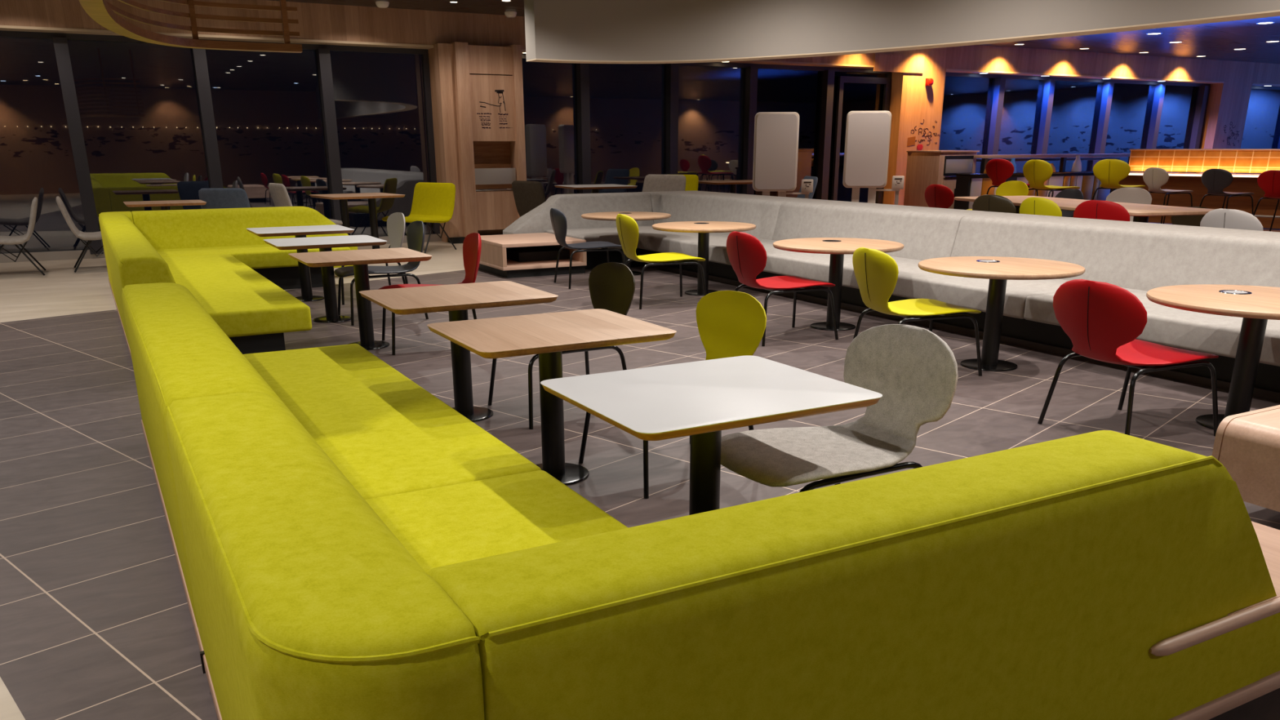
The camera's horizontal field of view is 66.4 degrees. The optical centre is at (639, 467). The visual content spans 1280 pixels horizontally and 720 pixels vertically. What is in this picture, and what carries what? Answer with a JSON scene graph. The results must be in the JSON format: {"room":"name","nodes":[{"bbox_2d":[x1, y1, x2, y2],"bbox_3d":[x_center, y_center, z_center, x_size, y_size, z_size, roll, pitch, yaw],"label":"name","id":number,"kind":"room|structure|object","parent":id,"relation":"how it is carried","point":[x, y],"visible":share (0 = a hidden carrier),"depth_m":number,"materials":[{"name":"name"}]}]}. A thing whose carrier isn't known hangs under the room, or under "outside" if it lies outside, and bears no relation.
{"room":"eatery","nodes":[
{"label":"eatery","id":0,"kind":"room"},
{"bbox_2d":[0,231,1279,719],"bbox_3d":[8.707,-1.977,11.049,42.000,0.100,27.000,-10,21,-27],"label":"floor","id":1,"kind":"structure","parent":0,"point":[96,623],"depth_m":5.61,"materials":[{"name":"tile"}]},
{"bbox_2d":[0,196,46,275],"bbox_3d":[-8.085,-2.945,12.486,0.823,0.950,0.700,-10,21,-27],"label":"lounge chair","id":2,"kind":"object","parent":1,"relation":"on","point":[4,240],"visible":1,"depth_m":12.31,"materials":[{"name":"grey fabric"}]},
{"bbox_2d":[56,195,103,272],"bbox_3d":[-7.254,-3.145,13.086,0.823,0.950,0.700,-10,21,-27],"label":"lounge chair","id":3,"kind":"object","parent":1,"relation":"on","point":[90,237],"visible":0.7,"depth_m":12.80,"materials":[{"name":"grey fabric"}]},
{"bbox_2d":[123,200,206,210],"bbox_3d":[-6.347,-3.143,13.195,0.966,0.860,0.810,-10,21,-27],"label":"cafe table","id":4,"kind":"object","parent":1,"relation":"on","point":[165,205],"visible":0.48,"depth_m":12.86,"materials":[{"name":"brown wood"}]},
{"bbox_2d":[198,188,250,208],"bbox_3d":[-5.783,-3.507,14.063,0.700,1.019,0.823,0,18,1],"label":"lounge chair","id":5,"kind":"object","parent":1,"relation":"on","point":[215,198],"visible":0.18,"depth_m":13.58,"materials":[{"name":"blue fabric"}]},
{"bbox_2d":[98,206,357,359],"bbox_3d":[-3.562,-1.940,9.508,2.792,0.862,5.584,-10,21,-27],"label":"sofa","id":6,"kind":"object","parent":1,"relation":"on","point":[241,280],"visible":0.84,"depth_m":9.35,"materials":[{"name":"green fabric"}]},
{"bbox_2d":[162,253,311,337],"bbox_3d":[-3.807,-1.613,8.753,0.840,0.185,4.260,-10,21,-27],"label":"seat cushion","id":7,"kind":"object","parent":6,"relation":"on","point":[242,302],"depth_m":7.55,"materials":[{"name":"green fabric"}]},
{"bbox_2d":[155,244,350,269],"bbox_3d":[-4.492,-2.416,11.200,2.140,0.185,0.890,-10,21,-27],"label":"seat cushion","id":8,"kind":"object","parent":6,"relation":"on","point":[256,256],"depth_m":10.98,"materials":[{"name":"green fabric"}]},
{"bbox_2d":[246,224,354,301],"bbox_3d":[-3.570,-2.161,10.384,0.966,0.735,0.810,-10,21,-27],"label":"cafe table","id":9,"kind":"object","parent":1,"relation":"on","point":[296,231],"visible":0.92,"depth_m":10.30,"materials":[{"name":"white laminate"}]},
{"bbox_2d":[268,182,342,224],"bbox_3d":[-4.819,-3.578,14.184,0.823,1.072,0.700,-13,22,-35],"label":"lounge chair","id":10,"kind":"object","parent":1,"relation":"on","point":[278,192],"visible":0.23,"depth_m":13.81,"materials":[{"name":"grey fabric"}]},
{"bbox_2d":[263,235,386,323],"bbox_3d":[-2.905,-1.749,9.126,0.966,0.735,0.810,-10,21,-27],"label":"cafe table","id":11,"kind":"object","parent":1,"relation":"on","point":[323,243],"visible":0.99,"depth_m":9.06,"materials":[{"name":"white laminate"}]},
{"bbox_2d":[310,192,404,248],"bbox_3d":[-4.207,-3.652,14.697,1.120,0.875,1.000,-13,22,-35],"label":"cafe table","id":12,"kind":"object","parent":1,"relation":"on","point":[371,197],"visible":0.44,"depth_m":14.52,"materials":[{"name":"brown wood"}]},
{"bbox_2d":[288,247,432,350],"bbox_3d":[-2.232,-1.349,7.905,0.966,0.735,0.810,-10,21,-27],"label":"cafe table","id":13,"kind":"object","parent":1,"relation":"on","point":[360,260],"visible":0.88,"depth_m":7.82,"materials":[{"name":"brown wood"}]},
{"bbox_2d":[341,212,405,304],"bbox_3d":[-2.908,-2.253,10.428,0.836,0.883,0.675,-11,21,-29],"label":"shell chair","id":14,"kind":"object","parent":1,"relation":"on","point":[396,222],"visible":0.43,"depth_m":10.55,"materials":[{"name":"grey plastic"}]},
{"bbox_2d":[333,220,428,325],"bbox_3d":[-2.433,-1.864,9.243,0.836,0.883,0.675,-9,20,-26],"label":"shell chair","id":15,"kind":"object","parent":1,"relation":"on","point":[415,232],"visible":0.78,"depth_m":9.23,"materials":[{"name":"grey plastic"}]},
{"bbox_2d":[382,182,456,253],"bbox_3d":[-3.446,-3.920,15.296,0.910,1.019,0.823,11,21,31],"label":"lounge chair","id":16,"kind":"object","parent":1,"relation":"on","point":[432,202],"visible":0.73,"depth_m":15.39,"materials":[{"name":"fabric"}]},
{"bbox_2d":[378,232,481,355],"bbox_3d":[-1.690,-1.441,7.949,0.836,0.883,0.675,-7,19,-20],"label":"shell chair","id":17,"kind":"object","parent":1,"relation":"on","point":[472,244],"visible":0.56,"depth_m":8.04,"materials":[{"name":"red plastic"}]},
{"bbox_2d":[359,280,558,422],"bbox_3d":[-1.067,-0.670,5.829,0.966,0.735,0.810,-10,21,-27],"label":"cafe table","id":18,"kind":"object","parent":1,"relation":"on","point":[455,299],"visible":0.8,"depth_m":5.73,"materials":[{"name":"brown wood"}]},
{"bbox_2d":[433,41,526,243],"bbox_3d":[-2.624,-5.386,16.347,1.380,3.130,0.350,-10,21,-27],"label":"wooden wall panel","id":19,"kind":"object","parent":1,"relation":"on","point":[481,117],"visible":0.94,"depth_m":16.17,"materials":[{"name":"brown wood"}]},
{"bbox_2d":[476,112,491,128],"bbox_3d":[-2.566,-5.728,16.141,0.252,0.246,0.002,-10,21,-27],"label":"print","id":20,"kind":"object","parent":19,"relation":"attached to","point":[483,119],"depth_m":16.14,"materials":[{"name":"black"}]},
{"bbox_2d":[479,89,506,111],"bbox_3d":[-2.432,-6.042,16.116,0.457,0.360,0.002,-10,21,-27],"label":"print","id":21,"kind":"object","parent":19,"relation":"attached to","point":[490,100],"depth_m":16.12,"materials":[{"name":"black"}]},
{"bbox_2d":[475,187,512,191],"bbox_3d":[-2.462,-4.725,16.597,0.730,0.027,0.130,-10,21,-27],"label":"steel tray","id":22,"kind":"object","parent":19,"relation":"on","point":[510,188],"depth_m":16.54,"materials":[{"name":"silver metal"}]},
{"bbox_2d":[497,113,512,128],"bbox_3d":[-2.246,-5.787,16.308,0.242,0.238,0.002,-10,21,-27],"label":"print","id":23,"kind":"object","parent":19,"relation":"attached to","point":[504,120],"depth_m":16.31,"materials":[{"name":"black"}]},
{"bbox_2d":[511,180,546,217],"bbox_3d":[-1.487,-3.994,15.449,0.700,1.054,0.823,15,24,39],"label":"lounge chair","id":24,"kind":"object","parent":1,"relation":"on","point":[528,195],"visible":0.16,"depth_m":15.09,"materials":[{"name":"brown fabric"}]},
{"bbox_2d":[426,308,676,484],"bbox_3d":[-0.428,-0.314,4.743,0.966,0.735,0.810,-10,21,-27],"label":"cafe table","id":25,"kind":"object","parent":1,"relation":"on","point":[547,335],"visible":0.83,"depth_m":4.64,"materials":[{"name":"brown wood"}]},
{"bbox_2d":[488,262,635,429],"bbox_3d":[-0.462,-0.781,5.953,0.824,0.870,0.664,-10,21,-28],"label":"shell chair","id":26,"kind":"object","parent":1,"relation":"on","point":[611,285],"visible":0.48,"depth_m":6.04,"materials":[{"name":"brown plastic"}]},
{"bbox_2d":[550,208,625,288],"bbox_3d":[-0.618,-2.588,11.426,0.836,0.883,0.675,-7,19,-20],"label":"shell chair","id":27,"kind":"object","parent":1,"relation":"on","point":[558,220],"visible":0.91,"depth_m":11.20,"materials":[{"name":"grey plastic"}]},
{"bbox_2d":[581,211,671,275],"bbox_3d":[-0.173,-2.833,12.386,1.130,0.740,1.130,-10,21,-27],"label":"round table","id":28,"kind":"object","parent":1,"relation":"on","point":[636,215],"visible":0.62,"depth_m":12.14,"materials":[{"name":"brown wood"}]},
{"bbox_2d":[616,213,706,309],"bbox_3d":[0.196,-2.143,10.026,0.861,0.909,0.695,-7,19,-20],"label":"shell chair","id":29,"kind":"object","parent":1,"relation":"on","point":[628,230],"visible":0.97,"depth_m":9.80,"materials":[{"name":"yellow plastic"}]},
{"bbox_2d":[578,290,766,498],"bbox_3d":[0.176,-0.410,4.841,0.811,0.856,0.654,-11,21,-30],"label":"shell chair","id":30,"kind":"object","parent":1,"relation":"on","point":[731,323],"visible":0.38,"depth_m":4.95,"materials":[{"name":"yellow plastic"}]},
{"bbox_2d":[121,282,1279,719],"bbox_3d":[-0.300,-0.161,4.073,3.057,0.862,4.676,-10,21,-27],"label":"sofa","id":31,"kind":"object","parent":1,"relation":"on","point":[348,544],"visible":1,"depth_m":2.03,"materials":[{"name":"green fabric"}]},
{"bbox_2d":[243,343,541,499],"bbox_3d":[-1.369,-0.224,4.500,0.835,0.180,2.725,-10,21,-27],"label":"seat cushion","id":32,"kind":"object","parent":31,"relation":"on","point":[385,433],"depth_m":4.07,"materials":[{"name":"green fabric"}]},
{"bbox_2d":[364,470,628,573],"bbox_3d":[-0.526,0.249,3.055,0.835,0.180,0.753,-10,21,-27],"label":"seat cushion","id":33,"kind":"object","parent":31,"relation":"on","point":[442,524],"depth_m":3.06,"materials":[{"name":"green fabric"}]},
{"bbox_2d":[1227,521,1279,615],"bbox_3d":[1.587,0.204,3.136,0.720,0.040,1.040,-10,21,-27],"label":"shelf","id":34,"kind":"object","parent":31,"relation":"attached to","point":[1268,538],"depth_m":2.81,"materials":[{"name":"brown wood"}]},
{"bbox_2d":[652,221,755,295],"bbox_3d":[0.694,-2.288,10.724,1.130,0.740,1.130,-10,21,-27],"label":"round table","id":35,"kind":"object","parent":1,"relation":"on","point":[703,228],"visible":0.9,"depth_m":10.62,"materials":[{"name":"brown wood"}]},
{"bbox_2d":[540,355,882,515],"bbox_3d":[0.237,0.065,3.583,0.966,0.735,0.810,-10,21,-27],"label":"cafe table","id":36,"kind":"object","parent":1,"relation":"on","point":[700,400],"visible":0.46,"depth_m":3.41,"materials":[{"name":"white laminate"}]},
{"bbox_2d":[726,231,838,346],"bbox_3d":[1.165,-1.540,8.212,0.845,0.892,0.681,-8,20,-24],"label":"shell chair","id":37,"kind":"object","parent":1,"relation":"on","point":[747,255],"visible":0.94,"depth_m":7.99,"materials":[{"name":"red plastic"}]},
{"bbox_2d":[773,237,904,330],"bbox_3d":[1.734,-1.621,8.686,1.130,0.740,1.130,-10,21,-27],"label":"round table","id":38,"kind":"object","parent":1,"relation":"on","point":[837,247],"visible":0.97,"depth_m":8.61,"materials":[{"name":"brown wood"}]},
{"bbox_2d":[720,324,958,492],"bbox_3d":[0.724,-0.069,3.756,0.847,0.883,0.675,-10,21,-27],"label":"shell chair","id":39,"kind":"object","parent":1,"relation":"on","point":[914,371],"visible":0.87,"depth_m":3.75,"materials":[{"name":"grey fabric"}]},
{"bbox_2d":[478,191,1279,401],"bbox_3d":[2.326,-1.699,8.660,3.870,0.902,13.504,-10,20,-26],"label":"bench","id":40,"kind":"object","parent":1,"relation":"on","point":[1138,258],"visible":0.79,"depth_m":8.92,"materials":[{"name":"grey fabric"}]},
{"bbox_2d":[544,225,679,249],"bbox_3d":[-0.221,-3.192,13.524,1.850,0.188,1.330,-10,20,-26],"label":"seat cushion","id":41,"kind":"object","parent":40,"relation":"on","point":[609,233],"depth_m":13.17,"materials":[{"name":"grey fabric"}]},
{"bbox_2d":[638,231,1069,319],"bbox_3d":[1.934,-2.195,10.473,1.060,0.188,6.380,-10,20,-26],"label":"seat cushion","id":42,"kind":"object","parent":40,"relation":"on","point":[913,282],"depth_m":9.31,"materials":[{"name":"grey fabric"}]},
{"bbox_2d":[1023,287,1279,366],"bbox_3d":[4.687,-0.584,5.552,1.060,0.188,5.350,-10,20,-26],"label":"seat cushion","id":43,"kind":"object","parent":40,"relation":"on","point":[1213,334],"depth_m":6.48,"materials":[{"name":"grey fabric"}]},
{"bbox_2d":[852,247,982,376],"bbox_3d":[1.941,-1.127,6.961,0.836,0.883,0.675,-6,19,-17],"label":"shell chair","id":44,"kind":"object","parent":1,"relation":"on","point":[876,273],"visible":0.95,"depth_m":6.77,"materials":[{"name":"yellow plastic"}]},
{"bbox_2d":[918,256,1085,371],"bbox_3d":[2.579,-1.108,7.121,1.130,0.740,1.130,-10,21,-27],"label":"round table","id":45,"kind":"object","parent":1,"relation":"on","point":[998,269],"visible":0.97,"depth_m":7.04,"materials":[{"name":"brown wood"}]},
{"bbox_2d":[976,259,999,262],"bbox_3d":[2.564,-1.524,7.205,0.167,0.003,0.167,-12,22,-33],"label":"socket","id":46,"kind":"object","parent":45,"relation":"attached to","point":[977,260],"depth_m":7.19,"materials":[{"name":"silver metal"}]},
{"bbox_2d":[1037,279,1218,435],"bbox_3d":[2.747,-0.629,5.464,0.824,0.870,0.664,-8,20,-24],"label":"shell chair","id":47,"kind":"object","parent":1,"relation":"on","point":[1103,322],"visible":0.99,"depth_m":5.25,"materials":[{"name":"red plastic"}]},
{"bbox_2d":[1146,284,1279,429],"bbox_3d":[3.458,-0.602,5.574,1.130,0.740,1.130,-10,21,-27],"label":"round table","id":48,"kind":"object","parent":1,"relation":"on","point":[1256,304],"visible":0.78,"depth_m":5.52,"materials":[{"name":"brown wood"}]},
{"bbox_2d":[1218,289,1252,294],"bbox_3d":[3.444,-1.017,5.658,0.167,0.003,0.167,-12,22,-33],"label":"socket","id":49,"kind":"object","parent":48,"relation":"attached to","point":[1224,291],"depth_m":5.65,"materials":[{"name":"silver metal"}]},
{"bbox_2d":[1212,404,1279,511],"bbox_3d":[3.340,0.205,3.579,0.950,0.455,2.000,-10,21,-27],"label":"bench","id":50,"kind":"object","parent":1,"relation":"on","point":[1247,444],"visible":0.86,"depth_m":4.04,"materials":[{"name":"beige fabric"}]},
{"bbox_2d":[0,0,1279,242],"bbox_3d":[3.248,-6.797,19.821,42.000,3.605,0.500,-10,21,-27],"label":"wall","id":51,"kind":"structure","parent":0,"point":[912,102],"depth_m":20.36,"materials":[{"name":"brown wood"}]},
{"bbox_2d":[0,25,433,48],"bbox_3d":[-6.883,-6.211,14.037,7.980,0.034,0.412,-10,21,-27],"label":"trim","id":52,"kind":"structure","parent":51,"relation":"attached to","point":[5,28],"depth_m":14.37,"materials":[{"name":"beige"}]},
{"bbox_2d":[0,30,439,254],"bbox_3d":[-6.935,-4.786,14.666,8.030,3.065,0.250,-10,21,-27],"label":"window","id":53,"kind":"structure","parent":51,"relation":"in","point":[322,52],"depth_m":14.70,"materials":[{"name":"grey metal"}]},
{"bbox_2d":[0,233,441,262],"bbox_3d":[-6.935,-3.374,15.086,7.980,0.120,0.080,-10,21,-27],"label":"baseboard","id":54,"kind":"structure","parent":51,"relation":"attached to","point":[59,255],"depth_m":14.25,"materials":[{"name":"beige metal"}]},
{"bbox_2d":[521,48,874,68],"bbox_3d":[1.640,-7.710,18.517,8.570,0.034,0.412,-10,21,-27],"label":"trim","id":55,"kind":"structure","parent":51,"relation":"attached to","point":[763,62],"depth_m":19.21,"materials":[{"name":"beige"}]},
{"bbox_2d":[521,53,892,204],"bbox_3d":[1.588,-6.286,19.147,8.620,3.065,0.250,-10,21,-27],"label":"window","id":56,"kind":"structure","parent":51,"relation":"in","point":[811,92],"depth_m":19.61,"materials":[{"name":"grey metal"}]},
{"bbox_2d":[831,75,890,204],"bbox_3d":[4.676,-6.815,20.751,1.360,2.750,0.070,-10,21,-27],"label":"door","id":57,"kind":"structure","parent":56,"relation":"attached to","point":[842,79],"depth_m":20.45,"materials":[{"name":"grey metal"}]},
{"bbox_2d":[873,53,924,73],"bbox_3d":[5.362,-8.359,20.224,1.350,0.330,0.030,-10,21,-27],"label":"trim","id":58,"kind":"structure","parent":51,"relation":"attached to","point":[882,62],"depth_m":20.20,"materials":[{"name":"brown wood"}]},
{"bbox_2d":[906,119,939,150],"bbox_3d":[6.121,-7.172,21.069,0.934,0.642,0.006,-10,21,-27],"label":"drawing","id":59,"kind":"object","parent":51,"relation":"attached to","point":[911,140],"visible":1,"depth_m":21.00,"materials":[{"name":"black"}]},
{"bbox_2d":[924,78,933,85],"bbox_3d":[6.133,-8.160,20.684,0.156,0.156,0.123,-10,21,-27],"label":"beacon","id":60,"kind":"object","parent":51,"relation":"attached to","point":[929,82],"visible":1,"depth_m":20.65,"materials":[{"name":"red plastic"}]},
{"bbox_2d":[938,71,1210,173],"bbox_3d":[10.706,-7.890,23.940,9.930,3.065,0.250,-10,21,-27],"label":"window","id":61,"kind":"structure","parent":51,"relation":"in","point":[990,114],"depth_m":23.60,"materials":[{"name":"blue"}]},
{"bbox_2d":[946,68,1224,84],"bbox_3d":[10.758,-9.314,23.311,9.880,0.034,0.412,-10,21,-27],"label":"trim","id":62,"kind":"structure","parent":51,"relation":"attached to","point":[948,70],"depth_m":22.92,"materials":[{"name":"beige wood"}]},
{"bbox_2d":[1235,85,1279,173],"bbox_3d":[18.201,-9.208,27.881,4.790,3.065,0.250,-10,21,-27],"label":"window","id":63,"kind":"structure","parent":51,"relation":"in","point":[1262,124],"depth_m":27.28,"materials":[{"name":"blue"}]},
{"bbox_2d":[1252,83,1279,86],"bbox_3d":[18.253,-10.633,27.251,4.740,0.034,0.412,-10,21,-27],"label":"trim","id":64,"kind":"structure","parent":51,"relation":"attached to","point":[1253,84],"depth_m":26.43,"materials":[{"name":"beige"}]},
{"bbox_2d":[269,0,1279,63],"bbox_3d":[8.697,-5.505,9.888,42.000,0.120,27.000,-10,21,-27],"label":"ceiling","id":65,"kind":"structure","parent":0,"point":[1217,41],"depth_m":19.87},
{"bbox_2d":[79,0,302,53],"bbox_3d":[-2.453,-2.951,4.659,0.953,1.399,4.717,-4,19,-11],"label":"pendant canopy","id":66,"kind":"object","parent":65,"relation":"hanging from","point":[103,12],"visible":1,"depth_m":6.72,"materials":[{"name":"brown wood"}]},
{"bbox_2d":[375,0,389,8],"bbox_3d":[-3.849,-6.922,14.618,0.200,0.075,0.200,-10,21,-27],"label":"smoke detector","id":67,"kind":"object","parent":65,"relation":"attached to","point":[381,4],"visible":1,"depth_m":14.55,"materials":[{"name":"white plastic"}]},
{"bbox_2d":[504,11,516,17],"bbox_3d":[-2.083,-7.304,15.764,0.200,0.075,0.200,-10,21,-27],"label":"smoke detector","id":68,"kind":"object","parent":65,"relation":"attached to","point":[508,14],"visible":1,"depth_m":15.70,"materials":[{"name":"white plastic"}]},
{"bbox_2d":[524,0,1279,60],"bbox_3d":[4.995,-3.521,5.848,2.390,1.105,16.765,-15,23,-38],"label":"ceiling bulkhead","id":69,"kind":"structure","parent":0,"point":[555,29],"depth_m":10.58,"materials":[{"name":"beige paint"}]},
{"bbox_2d":[526,9,1279,63],"bbox_3d":[4.995,-2.990,6.021,2.392,0.012,16.765,-15,23,-38],"label":"trim","id":70,"kind":"structure","parent":69,"relation":"attached to","point":[1270,13],"depth_m":9.44,"materials":[{"name":"beige paint"}]},
{"bbox_2d":[1147,222,1279,231],"bbox_3d":[13.986,-3.646,15.675,26.000,0.150,18.480,-10,21,-27],"label":"platform","id":71,"kind":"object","parent":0,"point":[1264,228],"depth_m":17.02,"materials":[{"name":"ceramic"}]},
{"bbox_2d":[554,183,636,193],"bbox_3d":[-0.735,-4.219,16.297,1.100,0.933,1.000,-9,20,-25],"label":"cafe table","id":72,"kind":"object","parent":71,"relation":"on","point":[595,188],"visible":0.45,"depth_m":15.89,"materials":[{"name":"white laminate"}]},
{"bbox_2d":[642,173,685,191],"bbox_3d":[0.213,-4.320,16.097,0.840,0.959,0.823,11,21,31],"label":"lounge chair","id":73,"kind":"object","parent":71,"relation":"on","point":[652,183],"visible":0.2,"depth_m":16.25,"materials":[{"name":"grey fabric"}]},
{"bbox_2d":[683,174,698,191],"bbox_3d":[0.554,-4.599,16.986,0.700,0.932,0.823,9,20,25],"label":"lounge chair","id":74,"kind":"object","parent":71,"relation":"on","point":[691,180],"visible":0.1,"depth_m":17.07,"materials":[{"name":"fabric"}]},
{"bbox_2d":[698,179,752,193],"bbox_3d":[1.700,-4.758,17.901,1.200,0.941,1.000,-7,19,-20],"label":"cafe table","id":75,"kind":"object","parent":71,"relation":"on","point":[733,184],"visible":0.36,"depth_m":17.55,"materials":[{"name":"brown wood"}]},
{"bbox_2d":[752,111,813,198],"bbox_3d":[2.129,-4.346,14.679,0.935,1.870,0.500,1,18,4],"label":"kiosk","id":76,"kind":"object","parent":71,"relation":"on","point":[775,144],"visible":0.77,"depth_m":14.49,"materials":[{"name":"white plastic"}]},
{"bbox_2d":[796,175,817,199],"bbox_3d":[2.463,-4.394,16.359,0.823,0.924,0.700,-3,18,-8],"label":"lounge chair","id":77,"kind":"object","parent":71,"relation":"on","point":[815,179],"visible":0.2,"depth_m":16.09,"materials":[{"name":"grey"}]},
{"bbox_2d":[842,111,904,204],"bbox_3d":[3.459,-4.322,14.577,0.930,1.880,0.500,3,18,9],"label":"kiosk","id":78,"kind":"object","parent":71,"relation":"on","point":[868,133],"visible":0.77,"depth_m":14.41,"materials":[{"name":"white plastic"}]},
{"bbox_2d":[924,184,954,208],"bbox_3d":[4.515,-3.608,14.002,0.836,0.883,0.675,-8,20,-23],"label":"shell chair","id":79,"kind":"object","parent":71,"relation":"on","point":[939,196],"visible":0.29,"depth_m":13.70,"materials":[{"name":"red fabric"}]},
{"bbox_2d":[903,150,979,208],"bbox_3d":[5.796,-5.450,18.904,1.000,1.305,0.910,-10,21,-27],"label":"cabinet","id":80,"kind":"object","parent":71,"relation":"on","point":[924,168],"visible":0.57,"depth_m":18.52,"materials":[{"name":"brown wood"}]},
{"bbox_2d":[972,194,1016,213],"bbox_3d":[4.211,-2.651,11.093,0.836,0.883,0.675,-10,21,-27],"label":"shell chair","id":81,"kind":"object","parent":71,"relation":"on","point":[986,202],"visible":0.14,"depth_m":10.74,"materials":[{"name":"grey plastic"}]},
{"bbox_2d":[967,180,1028,210],"bbox_3d":[5.419,-3.917,14.932,0.836,0.883,0.675,-10,21,-27],"label":"shell chair","id":82,"kind":"object","parent":71,"relation":"on","point":[1012,188],"visible":0.22,"depth_m":15.02,"materials":[{"name":"yellow plastic"}]},
{"bbox_2d":[985,158,1038,195],"bbox_3d":[6.412,-4.735,16.928,0.853,1.183,0.743,-10,21,-27],"label":"bar chair","id":83,"kind":"object","parent":71,"relation":"on","point":[998,171],"visible":0.51,"depth_m":16.61,"materials":[{"name":"red plastic"}]},
{"bbox_2d":[1019,196,1062,216],"bbox_3d":[4.515,-2.454,10.494,0.836,0.883,0.675,-7,19,-20],"label":"shell chair","id":84,"kind":"object","parent":71,"relation":"on","point":[1031,206],"visible":0.16,"depth_m":10.18,"materials":[{"name":"yellow plastic"}]},
{"bbox_2d":[953,170,1144,217],"bbox_3d":[8.145,-5.296,19.055,5.200,0.905,0.380,-10,21,-27],"label":"bar counter","id":85,"kind":"object","parent":71,"relation":"on","point":[971,184],"depth_m":18.54,"materials":[{"name":"black"}]},
{"bbox_2d":[955,170,1144,176],"bbox_3d":[8.144,-5.709,18.919,5.200,0.035,0.380,-10,21,-27],"label":"countertop","id":86,"kind":"structure","parent":85,"relation":"on","point":[1084,171],"depth_m":18.56,"materials":[{"name":"black"}]},
{"bbox_2d":[1071,155,1081,171],"bbox_3d":[8.508,-5.922,19.025,0.184,0.300,0.184,-10,21,-27],"label":"carafe","id":87,"kind":"object","parent":85,"relation":"on","point":[1077,166],"visible":0.92,"depth_m":18.98,"materials":[{"name":"white"}]},
{"bbox_2d":[1022,159,1079,197],"bbox_3d":[6.639,-4.382,15.853,0.853,1.183,0.743,-8,20,-24],"label":"bar chair","id":88,"kind":"object","parent":71,"relation":"on","point":[1036,171],"visible":0.83,"depth_m":15.57,"materials":[{"name":"yellow plastic"}]},
{"bbox_2d":[973,153,1130,173],"bbox_3d":[8.436,-5.662,19.652,4.630,1.225,0.330,-10,21,-27],"label":"wooden rail","id":89,"kind":"object","parent":71,"relation":"on","point":[1063,157],"visible":0.46,"depth_m":19.09,"materials":[{"name":"brown wood"}]},
{"bbox_2d":[976,157,1119,161],"bbox_3d":[8.246,-6.199,19.648,4.200,0.050,0.060,-10,21,-27],"label":"light strip","id":90,"kind":"object","parent":89,"relation":"attached to","point":[1056,158],"visible":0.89,"depth_m":19.67,"materials":[{"name":"black"}]},
{"bbox_2d":[1054,188,1083,217],"bbox_3d":[5.535,-3.353,13.377,0.836,0.883,0.675,-5,19,-13],"label":"shell chair","id":91,"kind":"object","parent":71,"relation":"on","point":[1073,193],"visible":0.18,"depth_m":13.39,"materials":[{"name":"grey plastic"}]},
{"bbox_2d":[954,195,1214,222],"bbox_3d":[5.175,-2.800,11.751,1.200,0.745,3.440,-5,19,-14],"label":"table","id":92,"kind":"object","parent":71,"relation":"on","point":[1140,212],"visible":0.29,"depth_m":10.70,"materials":[{"name":"brown wood"}]},
{"bbox_2d":[1073,200,1129,221],"bbox_3d":[4.861,-2.286,9.979,0.836,0.883,0.675,-11,21,-30],"label":"shell chair","id":93,"kind":"object","parent":71,"relation":"on","point":[1091,209],"visible":0.17,"depth_m":9.63,"materials":[{"name":"red plastic"}]},
{"bbox_2d":[1092,159,1145,199],"bbox_3d":[7.904,-4.497,16.192,0.853,1.183,0.743,-14,23,-37],"label":"bar chair","id":94,"kind":"object","parent":71,"relation":"on","point":[1109,172],"visible":0.76,"depth_m":15.85,"materials":[{"name":"yellow fabric"}]},
{"bbox_2d":[1105,186,1151,222],"bbox_3d":[5.999,-3.108,12.469,0.836,0.883,0.675,-12,22,-32],"label":"shell chair","id":95,"kind":"object","parent":71,"relation":"on","point":[1127,194],"visible":0.23,"depth_m":12.56,"materials":[{"name":"white plastic"}]},
{"bbox_2d":[1142,167,1193,223],"bbox_3d":[8.880,-4.534,16.521,0.750,1.041,0.654,-6,19,-18],"label":"bar chair","id":96,"kind":"object","parent":71,"relation":"on","point":[1154,178],"visible":0.94,"depth_m":16.29,"materials":[{"name":"grey fabric"}]},
{"bbox_2d":[1170,206,1208,226],"bbox_3d":[6.336,-2.674,11.425,0.669,0.706,0.540,-17,25,-41],"label":"shell chair","id":97,"kind":"object","parent":71,"relation":"on","point":[1192,220],"visible":0.09,"depth_m":11.59,"materials":[{"name":"brown plastic"}]},
{"bbox_2d":[1119,148,1279,228],"bbox_3d":[11.339,-4.650,16.359,0.665,1.305,6.950,-16,24,-40],"label":"bar counter","id":98,"kind":"object","parent":71,"relation":"on","point":[1172,160],"depth_m":17.57,"materials":[{"name":"tile"}]},
{"bbox_2d":[1128,173,1258,177],"bbox_3d":[11.101,-4.778,16.083,0.014,0.027,6.950,-16,24,-40],"label":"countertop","id":99,"kind":"structure","parent":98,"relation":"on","point":[1130,174],"depth_m":17.41,"materials":[{"name":"white"}]},
{"bbox_2d":[1128,172,1260,177],"bbox_3d":[11.315,-4.842,16.272,0.570,0.045,6.950,-16,24,-40],"label":"countertop","id":100,"kind":"structure","parent":98,"relation":"on","point":[1130,172],"depth_m":17.52,"materials":[{"name":"beige"}]},
{"bbox_2d":[1199,168,1253,214],"bbox_3d":[9.341,-4.236,15.612,0.750,1.041,0.654,-8,20,-23],"label":"bar chair","id":101,"kind":"object","parent":71,"relation":"on","point":[1215,180],"visible":0.95,"depth_m":15.38,"materials":[{"name":"grey plastic"}]},
{"bbox_2d":[1200,208,1262,231],"bbox_3d":[5.354,-1.816,8.546,0.836,0.883,0.675,-6,19,-18],"label":"shell chair","id":102,"kind":"object","parent":71,"relation":"on","point":[1216,218],"visible":0.18,"depth_m":8.26,"materials":[{"name":"grey fabric"}]},
{"bbox_2d":[1253,169,1279,231],"bbox_3d":[9.617,-3.920,14.649,0.750,1.041,0.654,-10,21,-27],"label":"bar chair","id":103,"kind":"object","parent":71,"relation":"on","point":[1268,181],"visible":0.98,"depth_m":14.46,"materials":[{"name":"red fabric"}]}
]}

